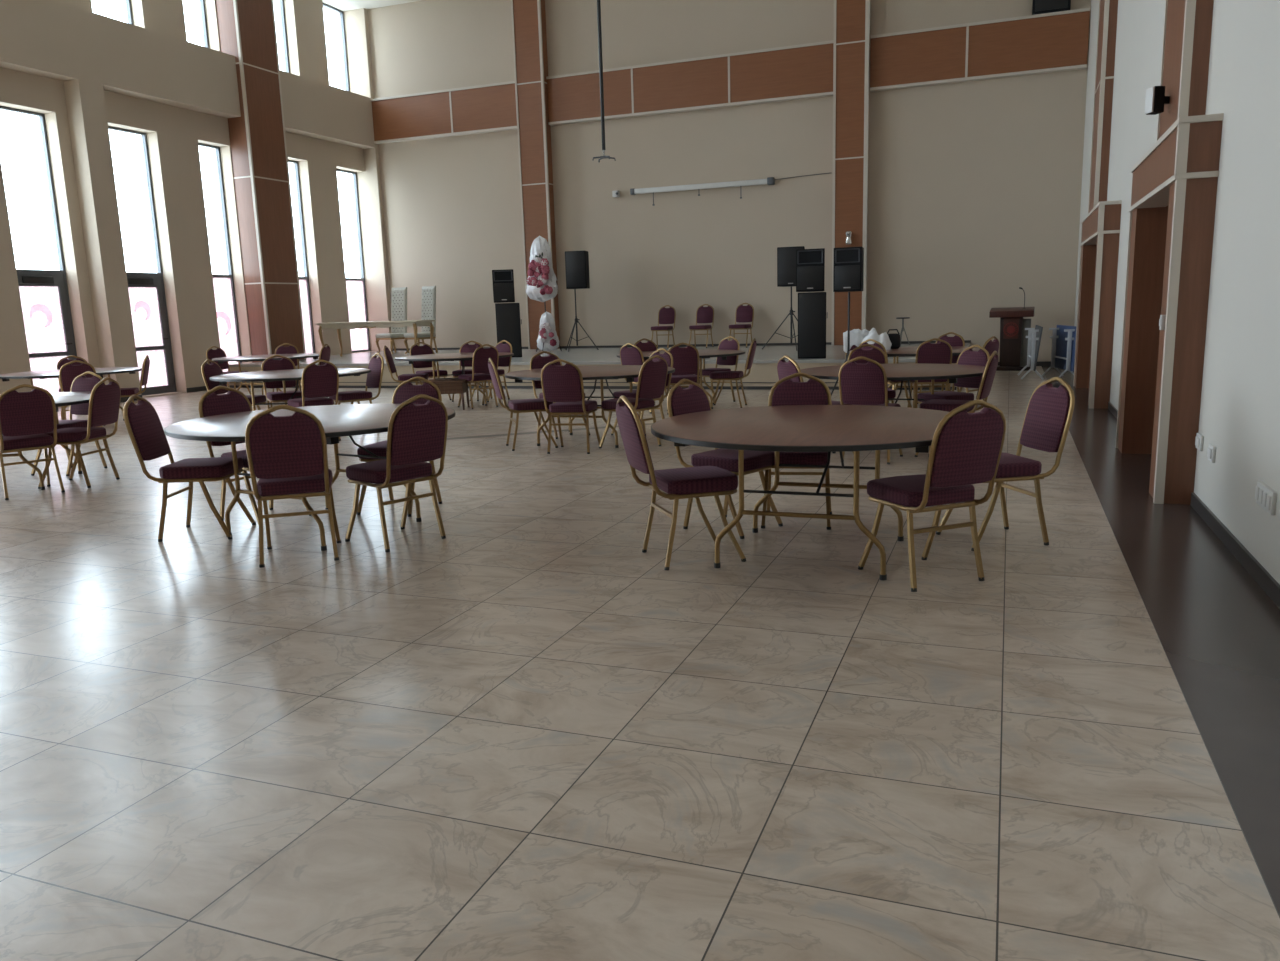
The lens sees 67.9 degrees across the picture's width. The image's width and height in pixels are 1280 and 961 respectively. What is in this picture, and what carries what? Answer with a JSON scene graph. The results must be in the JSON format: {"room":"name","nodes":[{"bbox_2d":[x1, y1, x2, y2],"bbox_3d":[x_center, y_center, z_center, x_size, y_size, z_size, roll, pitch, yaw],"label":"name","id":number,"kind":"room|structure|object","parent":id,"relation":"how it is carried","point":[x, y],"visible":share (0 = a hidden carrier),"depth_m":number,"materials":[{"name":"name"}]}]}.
{"room":"banquet hall","nodes":[
{"label":"banquet hall","id":0,"kind":"room"},
{"bbox_2d":[0,0,378,407],"bbox_3d":[-11.590,-4.779,11.995,0.400,8.700,26.000,2,11,21],"label":"wall","id":1,"kind":"structure","parent":0,"point":[174,134],"depth_m":18.64,"materials":[{"name":"beige paint"}]},
{"bbox_2d":[0,106,76,391],"bbox_3d":[-10.184,-3.692,15.996,0.131,4.880,1.082,2,11,21],"label":"window frame","id":2,"kind":"structure","parent":1,"relation":"in","point":[44,295],"depth_m":16.25,"materials":[{"name":"grey metal"}]},
{"bbox_2d":[108,126,176,395],"bbox_3d":[-9.446,-4.061,17.890,0.131,4.880,1.083,2,11,21],"label":"door","id":3,"kind":"structure","parent":1,"relation":"in","point":[147,297],"depth_m":18.24,"materials":[{"name":"glass"}]},
{"bbox_2d":[0,0,393,394],"bbox_3d":[-11.241,-4.794,11.856,0.350,8.640,26.000,2,11,21],"label":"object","id":4,"kind":"structure","parent":1,"relation":"attached to","point":[93,54],"depth_m":16.82,"materials":[{"name":"beige paint"}]},
{"bbox_2d":[198,143,241,371],"bbox_3d":[-8.776,-4.409,19.679,0.080,4.880,0.833,2,11,21],"label":"window","id":5,"kind":"structure","parent":1,"relation":"in","point":[224,290],"depth_m":19.95,"materials":[{"name":"glass"}]},
{"bbox_2d":[215,0,305,361],"bbox_3d":[-7.966,-6.390,20.039,0.522,8.640,1.103,2,11,21],"label":"column","id":6,"kind":"structure","parent":1,"relation":"attached to","point":[247,28],"depth_m":19.83,"materials":[{"name":"brown wood"}]},
{"bbox_2d":[288,160,314,352],"bbox_3d":[-7.981,-5.035,21.694,0.080,4.420,1.054,2,11,21],"label":"window","id":7,"kind":"structure","parent":1,"relation":"in","point":[303,281],"depth_m":22.17,"materials":[{"name":"glass"}]},
{"bbox_2d":[337,169,370,352],"bbox_3d":[-7.234,-5.409,23.611,0.080,4.420,1.101,2,11,21],"label":"window","id":8,"kind":"structure","parent":1,"relation":"in","point":[356,288],"depth_m":23.98,"materials":[{"name":"glass"}]},
{"bbox_2d":[322,0,420,13],"bbox_3d":[-3.656,-8.802,8.228,17.800,0.100,26.400,2,11,21],"label":"ceiling","id":9,"kind":"structure","parent":0,"point":[343,5],"depth_m":22.50,"materials":[{"name":"white paint"}]},
{"bbox_2d":[592,0,615,161],"bbox_3d":[-0.670,-7.712,15.457,0.322,4.823,0.280,2,11,21],"label":"mount","id":10,"kind":"object","parent":9,"relation":"hanging from","point":[598,1],"visible":1,"depth_m":15.65,"materials":[{"name":"black metal"}]},
{"bbox_2d":[0,366,1279,960],"bbox_3d":[-3.370,-0.217,9.734,17.700,0.060,26.100,2,11,21],"label":"floor","id":11,"kind":"structure","parent":0,"point":[518,733],"depth_m":3.31,"materials":[{"name":"beige tile"}]},
{"bbox_2d":[0,384,64,499],"bbox_3d":[-5.164,-0.346,7.960,0.636,0.941,0.440,9,15,44],"label":"banquet chair","id":12,"kind":"object","parent":11,"relation":"on","point":[25,417],"visible":1,"depth_m":7.79,"materials":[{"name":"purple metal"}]},
{"bbox_2d":[2,392,90,489],"bbox_3d":[-5.690,-0.335,8.499,1.800,0.752,1.800,-4,11,-10],"label":"banquet table","id":13,"kind":"object","parent":11,"relation":"on","point":[61,398],"visible":0.38,"depth_m":8.33,"materials":[{"name":"black metal"}]},
{"bbox_2d":[31,371,107,475],"bbox_3d":[-5.503,-0.560,9.182,0.440,0.941,0.636,1,11,15],"label":"banquet chair","id":14,"kind":"object","parent":11,"relation":"on","point":[80,383],"visible":0.54,"depth_m":9.35,"materials":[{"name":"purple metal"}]},
{"bbox_2d":[0,367,141,420],"bbox_3d":[-7.907,-1.146,13.296,1.800,0.752,1.800,-2,10,-2],"label":"banquet table","id":15,"kind":"object","parent":11,"relation":"on","point":[44,374],"visible":0.52,"depth_m":12.94,"materials":[{"name":"black metal"}]},
{"bbox_2d":[38,377,120,488],"bbox_3d":[-4.931,-0.432,8.391,0.636,0.941,0.440,-1,10,4],"label":"banquet chair","id":16,"kind":"object","parent":11,"relation":"on","point":[104,402],"visible":0.9,"depth_m":8.28,"materials":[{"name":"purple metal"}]},
{"bbox_2d":[59,360,102,426],"bbox_3d":[-7.469,-1.137,12.659,0.440,0.941,0.635,-9,13,-34],"label":"banquet chair","id":17,"kind":"object","parent":11,"relation":"on","point":[68,372],"visible":0.4,"depth_m":12.35,"materials":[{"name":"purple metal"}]},
{"bbox_2d":[104,355,149,425],"bbox_3d":[-7.211,-1.276,13.377,0.635,0.941,0.440,-5,11,-18],"label":"banquet chair","id":18,"kind":"object","parent":11,"relation":"on","point":[125,392],"visible":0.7,"depth_m":13.26,"materials":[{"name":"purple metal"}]},
{"bbox_2d":[123,395,255,541],"bbox_3d":[-2.985,-0.107,6.296,0.636,0.941,0.440,-2,10,-1],"label":"banquet chair","id":19,"kind":"object","parent":11,"relation":"on","point":[145,429],"visible":0.97,"depth_m":6.16,"materials":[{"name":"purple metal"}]},
{"bbox_2d":[201,359,265,409],"bbox_3d":[-4.856,-0.992,11.440,0.636,0.941,0.440,0,10,7],"label":"banquet chair","id":20,"kind":"object","parent":11,"relation":"on","point":[213,369],"visible":0.48,"depth_m":11.37,"materials":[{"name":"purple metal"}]},
{"bbox_2d":[198,385,310,524],"bbox_3d":[-2.747,-0.198,6.755,0.636,0.941,0.440,5,12,33],"label":"banquet chair","id":21,"kind":"object","parent":11,"relation":"on","point":[234,401],"visible":0.44,"depth_m":6.75,"materials":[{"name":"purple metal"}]},
{"bbox_2d":[212,353,319,394],"bbox_3d":[-6.374,-1.766,16.428,1.800,0.752,1.800,0,11,10],"label":"banquet table","id":22,"kind":"object","parent":11,"relation":"on","point":[249,358],"visible":0.66,"depth_m":16.04,"materials":[{"name":"black metal"}]},
{"bbox_2d":[261,355,301,408],"bbox_3d":[-4.483,-1.103,11.985,0.440,0.941,0.636,-7,12,-28],"label":"banquet chair","id":23,"kind":"object","parent":11,"relation":"on","point":[285,363],"visible":0.67,"depth_m":12.09,"materials":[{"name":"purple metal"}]},
{"bbox_2d":[209,368,370,410],"bbox_3d":[-4.122,-0.906,11.365,1.800,0.752,1.800,-1,10,4],"label":"banquet table","id":24,"kind":"object","parent":11,"relation":"on","point":[288,374],"visible":0.56,"depth_m":10.96,"materials":[{"name":"black metal"}]},
{"bbox_2d":[245,405,340,567],"bbox_3d":[-2.026,-0.003,5.570,0.440,0.941,0.636,-5,11,-15],"label":"banquet chair","id":25,"kind":"object","parent":11,"relation":"on","point":[287,455],"visible":1,"depth_m":5.31,"materials":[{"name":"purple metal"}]},
{"bbox_2d":[164,404,454,550],"bbox_3d":[-2.119,-0.044,6.324,1.800,0.752,1.800,4,12,29],"label":"banquet table","id":26,"kind":"object","parent":11,"relation":"on","point":[337,421],"visible":0.62,"depth_m":6.09,"materials":[{"name":"black metal"}]},
{"bbox_2d":[287,359,340,440],"bbox_3d":[-3.695,-0.902,10.758,0.440,0.941,0.636,-10,14,-40],"label":"banquet chair","id":27,"kind":"object","parent":11,"relation":"on","point":[319,382],"visible":0.69,"depth_m":10.54,"materials":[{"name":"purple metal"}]},
{"bbox_2d":[329,353,383,404],"bbox_3d":[-3.469,-1.076,11.671,0.636,0.941,0.440,-10,13,-38],"label":"banquet chair","id":28,"kind":"object","parent":11,"relation":"on","point":[376,365],"visible":0.73,"depth_m":11.64,"materials":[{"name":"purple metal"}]},
{"bbox_2d":[345,394,447,551],"bbox_3d":[-1.505,-0.077,5.891,0.636,0.941,0.440,8,14,42],"label":"banquet chair","id":29,"kind":"object","parent":11,"relation":"on","point":[417,434],"visible":1,"depth_m":5.73,"materials":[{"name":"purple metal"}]},
{"bbox_2d":[357,377,441,516],"bbox_3d":[-1.747,-0.266,6.961,0.440,0.941,0.635,1,11,17],"label":"banquet chair","id":30,"kind":"object","parent":11,"relation":"on","point":[406,390],"visible":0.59,"depth_m":7.10,"materials":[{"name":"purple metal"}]},
{"bbox_2d":[383,345,428,384],"bbox_3d":[-3.570,-1.611,14.611,0.636,0.941,0.440,-2,10,-4],"label":"banquet chair","id":31,"kind":"object","parent":11,"relation":"on","point":[387,354],"visible":0.75,"depth_m":14.43,"materials":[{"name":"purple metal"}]},
{"bbox_2d":[410,342,450,399],"bbox_3d":[-3.430,-1.778,15.497,0.440,0.941,0.635,-9,13,-34],"label":"banquet chair","id":32,"kind":"object","parent":11,"relation":"on","point":[415,349],"visible":0.59,"depth_m":15.59,"materials":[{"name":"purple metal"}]},
{"bbox_2d":[423,379,469,409],"bbox_3d":[-2.839,-1.266,14.013,0.600,0.431,0.440,-2,10,1],"label":"table","id":33,"kind":"object","parent":11,"relation":"on","point":[446,386],"visible":0.6,"depth_m":13.80,"materials":[{"name":"brown wood"}]},
{"bbox_2d":[395,352,513,405],"bbox_3d":[-2.832,-1.551,14.675,1.800,0.752,1.800,-3,10,-7],"label":"banquet table","id":34,"kind":"object","parent":11,"relation":"on","point":[432,358],"visible":0.67,"depth_m":14.33,"materials":[{"name":"black metal"}]},
{"bbox_2d":[452,341,483,401],"bbox_3d":[-2.771,-1.776,15.380,0.440,0.941,0.636,-1,10,5],"label":"banquet chair","id":35,"kind":"object","parent":11,"relation":"on","point":[465,348],"visible":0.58,"depth_m":15.56,"materials":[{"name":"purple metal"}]},
{"bbox_2d":[458,344,498,408],"bbox_3d":[-2.391,-1.549,14.077,0.440,0.941,0.636,-9,13,-36],"label":"banquet chair","id":36,"kind":"object","parent":11,"relation":"on","point":[481,355],"visible":0.8,"depth_m":13.87,"materials":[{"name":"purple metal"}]},
{"bbox_2d":[470,340,511,401],"bbox_3d":[-2.372,-1.759,15.220,0.440,0.941,0.636,7,13,38],"label":"banquet chair","id":37,"kind":"object","parent":11,"relation":"on","point":[503,361],"visible":0.62,"depth_m":15.27,"materials":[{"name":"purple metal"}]},
{"bbox_2d":[488,358,557,450],"bbox_3d":[-1.220,-0.808,9.836,0.636,0.941,0.440,-5,11,-16],"label":"banquet chair","id":38,"kind":"object","parent":11,"relation":"on","point":[535,405],"visible":0.91,"depth_m":9.68,"materials":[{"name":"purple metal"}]},
{"bbox_2d":[530,351,589,438],"bbox_3d":[-0.922,-0.984,10.750,0.440,0.941,0.636,-8,12,-32],"label":"banquet chair","id":39,"kind":"object","parent":11,"relation":"on","point":[537,362],"visible":0.41,"depth_m":10.84,"materials":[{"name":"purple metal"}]},
{"bbox_2d":[541,359,600,453],"bbox_3d":[-0.685,-0.750,9.434,0.440,0.941,0.636,1,11,13],"label":"banquet chair","id":40,"kind":"object","parent":11,"relation":"on","point":[562,385],"visible":1,"depth_m":9.18,"materials":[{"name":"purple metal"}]},
{"bbox_2d":[505,365,674,447],"bbox_3d":[-0.518,-0.793,10.157,1.800,0.752,1.800,2,11,20],"label":"banquet table","id":41,"kind":"object","parent":11,"relation":"on","point":[629,372],"visible":0.63,"depth_m":9.82,"materials":[{"name":"black metal"}]},
{"bbox_2d":[228,362,956,389],"bbox_3d":[-0.889,-2.344,19.580,14.350,0.430,5.315,2,11,21],"label":"stage","id":42,"kind":"object","parent":11,"relation":"on","point":[762,375],"visible":0.27,"depth_m":16.71,"materials":[{"name":"brown wood"}]},
{"bbox_2d":[229,343,970,366],"bbox_3d":[-0.899,-2.578,19.530,14.350,0.050,5.330,2,11,21],"label":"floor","id":43,"kind":"structure","parent":42,"relation":"on","point":[771,353],"depth_m":18.67,"materials":[{"name":"beige tile"}]},
{"bbox_2d":[315,320,435,355],"bbox_3d":[-5.855,-3.142,21.148,2.560,0.782,0.804,2,11,18],"label":"table","id":44,"kind":"object","parent":43,"relation":"on","point":[414,324],"visible":0.79,"depth_m":20.81,"materials":[{"name":"beige paint"}]},
{"bbox_2d":[375,287,408,353],"bbox_3d":[-5.886,-3.794,22.585,0.579,1.545,0.651,5,12,33],"label":"tufted chair","id":45,"kind":"object","parent":43,"relation":"on","point":[399,295],"visible":0.9,"depth_m":22.64,"materials":[{"name":"grey fabric"}]},
{"bbox_2d":[404,286,437,353],"bbox_3d":[-5.117,-3.744,22.185,0.579,1.545,0.651,7,14,40],"label":"tufted chair","id":46,"kind":"object","parent":43,"relation":"on","point":[428,305],"visible":0.87,"depth_m":22.21,"materials":[{"name":"grey fabric"}]},
{"bbox_2d":[495,303,521,356],"bbox_3d":[-2.628,-3.035,19.198,0.488,1.070,0.562,-2,10,-3],"label":"subwoofer","id":47,"kind":"object","parent":43,"relation":"on","point":[508,326],"visible":0.8,"depth_m":18.91,"materials":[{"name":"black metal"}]},
{"bbox_2d":[492,269,514,302],"bbox_3d":[-2.728,-3.893,19.067,0.420,0.640,0.398,-3,10,-5],"label":"loudspeaker","id":48,"kind":"object","parent":47,"relation":"on","point":[503,280],"visible":1,"depth_m":18.88,"materials":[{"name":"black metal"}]},
{"bbox_2d":[526,236,561,351],"bbox_3d":[-2.144,-4.071,20.819,0.741,2.505,0.440,1,11,15],"label":"decoration","id":49,"kind":"object","parent":43,"relation":"on","point":[542,286],"visible":1,"depth_m":20.67,"materials":[{"name":"white plastic"}]},
{"bbox_2d":[566,289,598,351],"bbox_3d":[-1.429,-3.488,20.710,0.816,1.334,0.718,2,11,21],"label":"speaker stand","id":50,"kind":"object","parent":43,"relation":"on","point":[576,318],"visible":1,"depth_m":20.83,"materials":[{"name":"black metal"}]},
{"bbox_2d":[565,251,589,288],"bbox_3d":[-1.334,-4.553,20.579,0.460,0.790,0.392,1,11,14],"label":"loudspeaker","id":51,"kind":"object","parent":50,"relation":"on","point":[576,262],"visible":1,"depth_m":20.40,"materials":[{"name":"black plastic"}]},
{"bbox_2d":[651,305,675,348],"bbox_3d":[0.516,-3.412,21.109,0.440,0.941,0.636,2,11,22],"label":"banquet chair","id":52,"kind":"object","parent":43,"relation":"on","point":[665,315],"visible":0.95,"depth_m":21.24,"materials":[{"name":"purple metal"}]},
{"bbox_2d":[689,304,713,347],"bbox_3d":[1.347,-3.379,20.792,0.440,0.941,0.636,3,11,22],"label":"banquet chair","id":53,"kind":"object","parent":43,"relation":"on","point":[703,314],"visible":0.94,"depth_m":20.92,"materials":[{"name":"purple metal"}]},
{"bbox_2d":[729,303,753,347],"bbox_3d":[2.180,-3.346,20.474,0.440,0.941,0.636,3,11,23],"label":"banquet chair","id":54,"kind":"object","parent":43,"relation":"on","point":[743,313],"visible":0.91,"depth_m":20.60,"materials":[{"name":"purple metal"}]},
{"bbox_2d":[762,287,797,350],"bbox_3d":[2.978,-3.152,18.487,1.092,1.215,0.961,-2,10,-2],"label":"speaker stand","id":55,"kind":"object","parent":43,"relation":"on","point":[791,313],"visible":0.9,"depth_m":18.64,"materials":[{"name":"black metal"}]},
{"bbox_2d":[777,246,804,286],"bbox_3d":[2.952,-4.142,18.440,0.520,0.740,0.418,2,11,18],"label":"loudspeaker","id":56,"kind":"object","parent":55,"relation":"on","point":[786,256],"visible":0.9,"depth_m":18.27,"materials":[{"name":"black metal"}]},
{"bbox_2d":[798,292,827,358],"bbox_3d":[2.879,-2.584,15.830,0.468,1.070,0.532,1,11,14],"label":"subwoofer","id":57,"kind":"object","parent":43,"relation":"on","point":[811,305],"visible":1,"depth_m":15.58,"materials":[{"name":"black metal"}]},
{"bbox_2d":[796,248,824,291],"bbox_3d":[2.824,-3.459,15.678,0.460,0.680,0.418,1,11,15],"label":"loudspeaker","id":58,"kind":"object","parent":57,"relation":"on","point":[810,263],"visible":1,"depth_m":15.49,"materials":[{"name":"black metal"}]},
{"bbox_2d":[797,266,822,289],"bbox_3d":[2.776,-3.302,15.514,0.420,0.372,0.014,1,11,15],"label":"grille","id":59,"kind":"object","parent":58,"relation":"attached to","point":[808,277],"depth_m":15.51,"materials":[{"name":"black metal"}]},
{"bbox_2d":[599,355,667,447],"bbox_3d":[-0.057,-0.793,9.563,0.636,0.941,0.440,7,14,41],"label":"banquet chair","id":60,"kind":"object","parent":11,"relation":"on","point":[652,378],"visible":0.79,"depth_m":9.40,"materials":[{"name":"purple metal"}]},
{"bbox_2d":[611,348,672,434],"bbox_3d":[0.035,-0.988,10.614,0.636,0.941,0.440,-11,14,-40],"label":"banquet chair","id":61,"kind":"object","parent":11,"relation":"on","point":[667,355],"visible":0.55,"depth_m":10.58,"materials":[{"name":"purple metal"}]},
{"bbox_2d":[620,343,667,412],"bbox_3d":[0.077,-1.398,12.847,0.440,0.941,0.636,8,14,42],"label":"banquet chair","id":62,"kind":"object","parent":11,"relation":"on","point":[628,356],"visible":0.41,"depth_m":12.59,"materials":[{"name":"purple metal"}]},
{"bbox_2d":[616,395,745,570],"bbox_3d":[0.213,-0.021,5.306,0.636,0.941,0.440,-5,11,-16],"label":"banquet chair","id":63,"kind":"object","parent":11,"relation":"on","point":[700,481],"visible":0.98,"depth_m":5.17,"materials":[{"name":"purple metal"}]},
{"bbox_2d":[617,349,744,408],"bbox_3d":[0.582,-1.419,13.392,1.800,0.752,1.800,0,10,7],"label":"banquet table","id":64,"kind":"object","parent":11,"relation":"on","point":[703,353],"visible":0.52,"depth_m":12.98,"materials":[{"name":"black metal"}]},
{"bbox_2d":[667,342,698,414],"bbox_3d":[0.566,-1.359,12.551,0.440,0.941,0.636,-1,10,1],"label":"banquet chair","id":65,"kind":"object","parent":11,"relation":"on","point":[685,359],"visible":0.61,"depth_m":12.25,"materials":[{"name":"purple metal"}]},
{"bbox_2d":[695,336,739,403],"bbox_3d":[1.118,-1.616,13.867,0.636,0.941,0.440,-11,14,-42],"label":"banquet chair","id":66,"kind":"object","parent":11,"relation":"on","point":[725,344],"visible":0.59,"depth_m":13.89,"materials":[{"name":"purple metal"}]},
{"bbox_2d":[667,379,782,538],"bbox_3d":[0.525,-0.168,6.057,0.636,0.941,0.440,8,14,42],"label":"banquet chair","id":67,"kind":"object","parent":11,"relation":"on","point":[693,399],"visible":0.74,"depth_m":6.04,"materials":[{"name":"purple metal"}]},
{"bbox_2d":[710,338,755,407],"bbox_3d":[1.280,-1.483,13.117,0.636,0.941,0.440,1,11,15],"label":"banquet chair","id":68,"kind":"object","parent":11,"relation":"on","point":[716,375],"visible":0.95,"depth_m":12.97,"materials":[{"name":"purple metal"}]},
{"bbox_2d":[761,372,831,529],"bbox_3d":[1.030,-0.211,6.205,0.440,0.941,0.635,1,11,12],"label":"banquet chair","id":69,"kind":"object","parent":11,"relation":"on","point":[815,391],"visible":0.56,"depth_m":6.36,"materials":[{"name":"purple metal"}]},
{"bbox_2d":[651,405,948,580],"bbox_3d":[0.970,0.045,5.333,1.800,0.752,1.800,2,11,21],"label":"banquet table","id":70,"kind":"object","parent":11,"relation":"on","point":[787,428],"visible":0.88,"depth_m":5.03,"materials":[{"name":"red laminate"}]},
{"bbox_2d":[777,355,853,453],"bbox_3d":[1.607,-0.690,8.727,0.636,0.941,0.440,-6,11,-20],"label":"banquet chair","id":71,"kind":"object","parent":11,"relation":"on","point":[784,369],"visible":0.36,"depth_m":8.54,"materials":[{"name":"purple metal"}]},
{"bbox_2d":[831,292,849,395],"bbox_3d":[2.926,-1.870,13.318,0.540,1.513,0.477,0,11,10],"label":"speaker stand","id":72,"kind":"object","parent":11,"relation":"on","point":[848,340],"visible":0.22,"depth_m":13.35,"materials":[{"name":"black metal"}]},
{"bbox_2d":[833,247,863,291],"bbox_3d":[2.909,-2.922,13.185,0.385,0.595,0.358,3,11,24],"label":"loudspeaker","id":73,"kind":"object","parent":72,"relation":"on","point":[848,269],"visible":1,"depth_m":13.04,"materials":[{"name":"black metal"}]},
{"bbox_2d":[835,265,859,289],"bbox_3d":[2.845,-2.786,13.056,0.345,0.319,0.014,3,11,24],"label":"grille","id":74,"kind":"object","parent":73,"relation":"attached to","point":[847,277],"depth_m":13.05,"materials":[{"name":"black metal"}]},
{"bbox_2d":[838,356,902,463],"bbox_3d":[2.032,-0.640,8.386,0.440,0.941,0.636,4,12,29],"label":"banquet chair","id":75,"kind":"object","parent":11,"relation":"on","point":[859,384],"visible":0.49,"depth_m":8.11,"materials":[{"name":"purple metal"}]},
{"bbox_2d":[848,344,895,404],"bbox_3d":[2.442,-0.955,10.037,0.440,0.941,0.636,-1,10,3],"label":"banquet chair","id":76,"kind":"object","parent":11,"relation":"on","point":[877,354],"visible":0.33,"depth_m":10.23,"materials":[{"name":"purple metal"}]},
{"bbox_2d":[801,363,984,456],"bbox_3d":[2.391,-0.675,9.035,1.800,0.752,1.800,4,12,27],"label":"banquet table","id":77,"kind":"object","parent":11,"relation":"on","point":[898,371],"visible":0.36,"depth_m":8.69,"materials":[{"name":"black metal"}]},
{"bbox_2d":[849,346,979,390],"bbox_3d":[3.620,-1.315,12.326,1.800,0.752,1.800,1,11,12],"label":"banquet table","id":78,"kind":"object","parent":11,"relation":"on","point":[956,350],"visible":0.19,"depth_m":11.96,"materials":[{"name":"black metal"}]},
{"bbox_2d":[907,338,951,407],"bbox_3d":[3.529,-1.271,11.589,0.440,0.941,0.636,0,10,7],"label":"banquet chair","id":79,"kind":"object","parent":11,"relation":"on","point":[927,352],"visible":0.56,"depth_m":11.27,"materials":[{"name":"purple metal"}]},
{"bbox_2d":[858,399,1005,591],"bbox_3d":[1.461,0.039,4.771,0.440,0.941,0.636,-6,11,-21],"label":"banquet chair","id":80,"kind":"object","parent":11,"relation":"on","point":[966,448],"visible":1,"depth_m":4.56,"materials":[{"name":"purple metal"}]},
{"bbox_2d":[917,345,989,412],"bbox_3d":[3.072,-0.849,9.358,0.636,0.941,0.440,-7,12,-26],"label":"banquet chair","id":81,"kind":"object","parent":11,"relation":"on","point":[967,356],"visible":0.5,"depth_m":9.35,"materials":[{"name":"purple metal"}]},
{"bbox_2d":[914,351,997,456],"bbox_3d":[2.841,-0.688,8.514,0.636,0.941,0.440,5,12,31],"label":"banquet chair","id":82,"kind":"object","parent":11,"relation":"on","point":[989,371],"visible":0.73,"depth_m":8.36,"materials":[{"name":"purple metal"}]},
{"bbox_2d":[936,377,1074,550],"bbox_3d":[2.125,-0.118,5.523,0.636,0.941,0.440,-4,11,-10],"label":"banquet chair","id":83,"kind":"object","parent":11,"relation":"on","point":[1049,412],"visible":0.83,"depth_m":5.42,"materials":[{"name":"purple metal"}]},
{"bbox_2d":[989,307,1034,370],"bbox_3d":[7.092,-2.710,18.184,0.780,1.181,0.520,3,11,23],"label":"lectern","id":84,"kind":"object","parent":11,"relation":"on","point":[1013,340],"visible":0.93,"depth_m":18.04,"materials":[{"name":"brown wood"}]},
{"bbox_2d":[1017,325,1043,379],"bbox_3d":[6.715,-2.206,16.324,0.365,0.878,1.240,2,11,18],"label":"table","id":85,"kind":"object","parent":11,"relation":"on","point":[1034,336],"visible":1,"depth_m":15.92,"materials":[{"name":"white paint"}]},
{"bbox_2d":[1041,325,1075,376],"bbox_3d":[7.073,-2.153,15.976,0.365,0.878,1.240,0,10,9],"label":"table","id":86,"kind":"object","parent":11,"relation":"on","point":[1063,337],"visible":0.87,"depth_m":16.00,"materials":[{"name":"white paint"}]},
{"bbox_2d":[367,0,1090,361],"bbox_3d":[1.175,-6.800,20.942,17.700,8.700,0.250,2,11,21],"label":"wall","id":87,"kind":"structure","parent":0,"point":[974,187],"depth_m":20.62,"materials":[{"name":"beige paint"}]},
{"bbox_2d":[371,81,516,143],"bbox_3d":[-4.622,-8.720,22.602,4.050,1.030,0.165,2,11,21],"label":"trim","id":88,"kind":"structure","parent":87,"relation":"attached to","point":[486,108],"depth_m":22.54,"materials":[{"name":"orange laminate"}]},
{"bbox_2d":[511,0,559,348],"bbox_3d":[-2.386,-7.151,21.944,0.710,8.160,0.346,2,11,21],"label":"trim","id":89,"kind":"structure","parent":87,"relation":"attached to","point":[528,16],"depth_m":21.68,"materials":[{"name":"orange laminate"}]},
{"bbox_2d":[546,40,833,125],"bbox_3d":[0.951,-8.497,20.473,6.470,1.030,0.165,2,11,21],"label":"wall panel","id":90,"kind":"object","parent":87,"relation":"attached to","point":[802,71],"depth_m":20.32,"materials":[{"name":"orange laminate"}]},
{"bbox_2d":[630,177,774,205],"bbox_3d":[1.323,-6.274,20.739,3.260,0.410,0.125,2,11,21],"label":"projection screen","id":91,"kind":"object","parent":87,"relation":"attached to","point":[770,180],"visible":1,"depth_m":20.65,"materials":[{"name":"white plastic"}]},
{"bbox_2d":[393,340,1050,365],"bbox_3d":[1.110,-2.824,21.595,15.910,0.530,0.020,2,11,21],"label":"baseboard","id":92,"kind":"structure","parent":87,"relation":"attached to","point":[1039,363],"depth_m":21.38,"materials":[{"name":"brown wood"}]},
{"bbox_2d":[831,0,869,344],"bbox_3d":[4.311,-6.883,19.385,0.700,8.160,0.346,2,11,21],"label":"trim","id":93,"kind":"structure","parent":87,"relation":"attached to","point":[851,46],"depth_m":19.24,"materials":[{"name":"orange laminate"}]},
{"bbox_2d":[870,8,1089,91],"bbox_3d":[6.473,-8.277,18.363,3.960,1.030,0.165,2,11,21],"label":"trim","id":94,"kind":"structure","parent":87,"relation":"attached to","point":[1052,42],"depth_m":18.27,"materials":[{"name":"orange laminate"}]},
{"bbox_2d":[1032,0,1070,14],"bbox_3d":[7.672,-9.104,17.715,0.660,0.750,0.142,2,11,21],"label":"air vent","id":95,"kind":"object","parent":94,"relation":"on","point":[1038,6],"visible":1,"depth_m":17.71,"materials":[{"name":"black metal"}]},
{"bbox_2d":[1074,0,1279,583],"bbox_3d":[3.911,-4.160,6.073,0.290,8.700,26.000,2,11,21],"label":"wall","id":96,"kind":"structure","parent":0,"point":[1240,405],"depth_m":5.42,"materials":[{"name":"white paint"}]},
{"bbox_2d":[1073,0,1121,408],"bbox_3d":[6.241,-5.417,12.391,0.520,8.640,3.222,2,11,21],"label":"column","id":97,"kind":"structure","parent":96,"relation":"in","point":[1099,250],"depth_m":12.77,"materials":[{"name":"beige paint"}]},
{"bbox_2d":[1144,86,1169,114],"bbox_3d":[3.827,-2.804,7.018,0.154,0.184,0.100,-3,10,-4],"label":"wall speaker","id":98,"kind":"object","parent":96,"relation":"attached to","point":[1155,99],"visible":1,"depth_m":6.98,"materials":[{"name":"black plastic"}]},
{"bbox_2d":[1115,0,1223,504],"bbox_3d":[4.036,-4.315,6.735,0.520,8.640,2.622,2,11,21],"label":"column","id":99,"kind":"structure","parent":96,"relation":"in","point":[1172,209],"depth_m":6.38,"materials":[{"name":"brown wood"}]},
{"bbox_2d":[1108,402,1279,608],"bbox_3d":[3.893,0.011,6.893,0.016,0.085,26.000,2,11,21],"label":"baseboard","id":100,"kind":"structure","parent":96,"relation":"attached to","point":[1271,587],"depth_m":5.03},
{"bbox_2d":[1255,481,1276,515],"bbox_3d":[2.969,0.080,4.494,0.026,0.119,0.392,2,11,21],"label":"wall socket","id":101,"kind":"object","parent":96,"relation":"attached to","point":[1265,497],"visible":1,"depth_m":4.48,"materials":[{"name":"white plastic"}]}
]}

